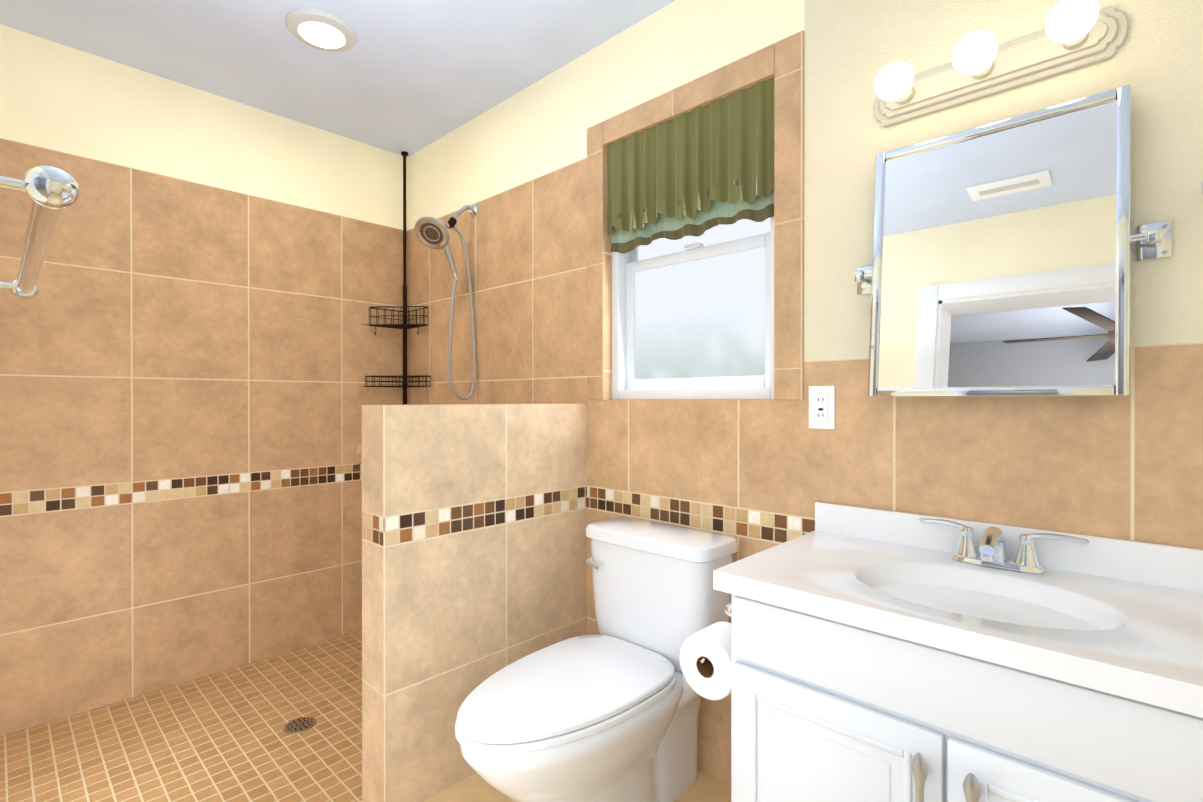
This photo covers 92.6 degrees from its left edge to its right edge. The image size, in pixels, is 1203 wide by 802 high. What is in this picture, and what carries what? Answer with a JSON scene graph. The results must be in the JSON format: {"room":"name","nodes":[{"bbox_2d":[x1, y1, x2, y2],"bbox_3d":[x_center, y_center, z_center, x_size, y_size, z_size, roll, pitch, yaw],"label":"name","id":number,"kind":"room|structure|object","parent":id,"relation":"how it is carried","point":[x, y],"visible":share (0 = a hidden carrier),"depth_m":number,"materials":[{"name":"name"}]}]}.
{"room":"bathroom","nodes":[
{"label":"bathroom","id":0,"kind":"room"},
{"bbox_2d":[0,24,406,735],"bbox_3d":[-1.741,-0.073,2.454,0.200,2.440,2.251,0,0,43],"label":"wall","id":1,"kind":"structure","parent":0,"point":[194,352],"depth_m":2.33,"materials":[{"name":"tile"}]},
{"bbox_2d":[355,444,361,463],"bbox_3d":[-1.138,0.259,2.882,0.088,0.097,0.156,0,0,43],"label":"soap dish","id":2,"kind":"object","parent":1,"relation":"attached to","point":[358,453],"visible":0.21,"depth_m":2.85,"materials":[{"name":"beige ceramic"}]},
{"bbox_2d":[0,0,674,156],"bbox_3d":[-0.298,-1.338,1.084,4.172,0.100,2.251,0,0,43],"label":"ceiling","id":3,"kind":"structure","parent":0,"point":[410,77],"depth_m":2.11,"materials":[{"name":"paint"}]},
{"bbox_2d":[285,8,356,51],"bbox_3d":[-0.970,-1.280,1.997,0.224,0.022,0.224,0,0,43],"label":"recessed light","id":4,"kind":"object","parent":3,"relation":"in","point":[321,30],"visible":0.98,"depth_m":1.97,"materials":[{"name":"white plastic"}]},
{"bbox_2d":[0,630,730,801],"bbox_3d":[-0.298,1.177,1.093,3.772,0.050,1.851,0,0,43],"label":"floor","id":5,"kind":"structure","parent":0,"point":[222,736],"depth_m":1.92,"materials":[{"name":"tile"}]},
{"bbox_2d":[283,717,315,732],"bbox_3d":[-1.070,1.146,2.041,0.104,0.002,0.104,0,0,43],"label":"floor drain","id":6,"kind":"object","parent":5,"relation":"in","point":[299,725],"visible":1,"depth_m":2.04,"materials":[{"name":"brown metal"}]},
{"bbox_2d":[362,151,430,404],"bbox_3d":[-1.020,-0.074,2.861,0.255,2.438,0.237,0,0,43],"label":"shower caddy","id":7,"kind":"object","parent":5,"relation":"on","point":[404,326],"visible":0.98,"depth_m":2.98,"materials":[{"name":"brown metal"}]},
{"bbox_2d":[455,517,737,801],"bbox_3d":[-0.028,0.771,1.543,0.470,0.757,0.800,0,0,43],"label":"toilet","id":8,"kind":"object","parent":5,"relation":"on","point":[609,712],"visible":0.92,"depth_m":1.52,"materials":[{"name":"white ceramic"}]},
{"bbox_2d":[713,502,1202,801],"bbox_3d":[0.691,0.709,1.064,0.814,0.885,0.524,0,0,43],"label":"bathroom vanity","id":9,"kind":"object","parent":5,"relation":"on","point":[879,655],"visible":1,"depth_m":0.97,"materials":[{"name":"white paint"}]},
{"bbox_2d":[701,603,730,662],"bbox_3d":[0.301,0.506,1.282,0.092,0.131,0.152,0,0,43],"label":"paper holder","id":10,"kind":"object","parent":9,"relation":"attached to","point":[727,609],"visible":0.21,"depth_m":1.27,"materials":[{"name":"silver metal"}]},
{"bbox_2d":[680,621,730,699],"bbox_3d":[0.263,0.583,1.302,0.140,0.140,0.104,0,0,43],"label":"paper roll","id":11,"kind":"object","parent":10,"relation":"hanging from","point":[710,678],"visible":0.75,"depth_m":1.27,"materials":[{"name":"white paper"}]},
{"bbox_2d":[919,518,1089,573],"bbox_3d":[0.792,0.297,1.166,0.296,0.086,0.131,0,0,43],"label":"faucet","id":12,"kind":"object","parent":9,"relation":"on","point":[993,549],"visible":1,"depth_m":1.16,"materials":[{"name":"silver metal"}]},
{"bbox_2d":[362,404,586,801],"bbox_3d":[-0.372,0.579,1.896,0.134,1.140,0.784,0,0,43],"label":"wall","id":13,"kind":"structure","parent":0,"point":[474,548],"depth_m":1.72,"materials":[{"name":"tile"}]},
{"bbox_2d":[407,0,1202,785],"bbox_3d":[0.407,-0.071,1.833,4.172,2.440,0.200,0,0,43],"label":"wall","id":14,"kind":"structure","parent":0,"point":[753,476],"depth_m":1.52,"materials":[{"name":"tile"}]},
{"bbox_2d":[414,203,477,399],"bbox_3d":[-0.676,-0.456,2.525,0.145,0.898,0.278,0,0,43],"label":"shower head","id":15,"kind":"object","parent":14,"relation":"attached to","point":[432,232],"visible":1,"depth_m":2.53},
{"bbox_2d":[612,217,773,399],"bbox_3d":[0.311,-0.464,1.911,0.660,0.915,0.105,0,0,43],"label":"window unit","id":16,"kind":"structure","parent":14,"relation":"in","point":[692,317],"depth_m":1.90,"materials":[{"name":"white glass"}]},
{"bbox_2d":[607,77,773,253],"bbox_3d":[0.257,-0.723,1.853,0.658,0.395,0.045,0,0,43],"label":"valance curtain","id":17,"kind":"object","parent":16,"relation":"hanging from","point":[698,171],"visible":0.98,"depth_m":1.82,"materials":[{"name":"green fabric"}]},
{"bbox_2d":[587,30,803,399],"bbox_3d":[0.248,-0.506,1.841,0.826,1.000,0.008,0,0,43],"label":"tiles","id":18,"kind":"structure","parent":14,"relation":"attached to","point":[782,61],"depth_m":1.61,"materials":[{"name":"beige tile"}]},
{"bbox_2d":[809,386,834,428],"bbox_3d":[0.582,0.015,1.523,0.070,0.114,0.009,0,0,43],"label":"outlet","id":19,"kind":"object","parent":14,"relation":"attached to","point":[821,407],"visible":1,"depth_m":1.52,"materials":[{"name":"white plastic"}]},
{"bbox_2d":[874,6,1127,126],"bbox_3d":[0.841,-0.724,1.262,0.465,0.100,0.027,0,0,43],"label":"light bar","id":20,"kind":"object","parent":14,"relation":"attached to","point":[1031,58],"visible":0.73,"depth_m":1.22,"materials":[{"name":"beige metal"}]},
{"bbox_2d":[874,61,914,104],"bbox_3d":[0.675,-0.724,1.316,0.080,0.080,0.122,0,0,43],"label":"bulb","id":21,"kind":"object","parent":20,"relation":"attached to","point":[894,82],"depth_m":1.28,"materials":[{"name":"beige glass"}]},
{"bbox_2d":[952,30,997,79],"bbox_3d":[0.789,-0.724,1.209,0.080,0.080,0.122,0,0,43],"label":"bulb","id":22,"kind":"object","parent":20,"relation":"attached to","point":[974,55],"depth_m":1.17,"materials":[{"name":"beige glass"}]},
{"bbox_2d":[1045,0,1098,49],"bbox_3d":[0.902,-0.723,1.102,0.080,0.080,0.122,0,0,43],"label":"bulb","id":23,"kind":"object","parent":20,"relation":"attached to","point":[1069,24],"depth_m":1.07,"materials":[{"name":"beige glass"}]},
{"bbox_2d":[854,85,1171,396],"bbox_3d":[0.824,-0.304,1.231,0.567,0.588,0.098,0,0,43],"label":"mirror","id":24,"kind":"object","parent":14,"relation":"attached to","point":[1000,267],"visible":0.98,"depth_m":1.19,"materials":[{"name":"silver glass"}]},
{"bbox_2d":[1200,179,1202,193],"bbox_3d":[1.198,-0.320,0.783,0.520,0.145,0.234,0,0,43],"label":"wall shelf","id":25,"kind":"object","parent":14,"relation":"attached to","point":[1201,189],"visible":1,"depth_m":1.02,"materials":[{"name":"white"}]},
{"bbox_3d":[-1.003,-0.066,0.344,3.772,2.440,0.200,0,0,43],"label":"wall","id":26,"kind":"structure","parent":0,"visible":0},
{"bbox_2d":[0,165,79,299],"bbox_3d":[-0.978,-0.222,0.735,0.831,0.048,0.402,0,0,43],"label":"towel rail","id":27,"kind":"object","parent":26,"relation":"attached to","point":[52,191],"visible":1,"depth_m":0.64,"materials":[{"name":"silver metal"}]}
]}

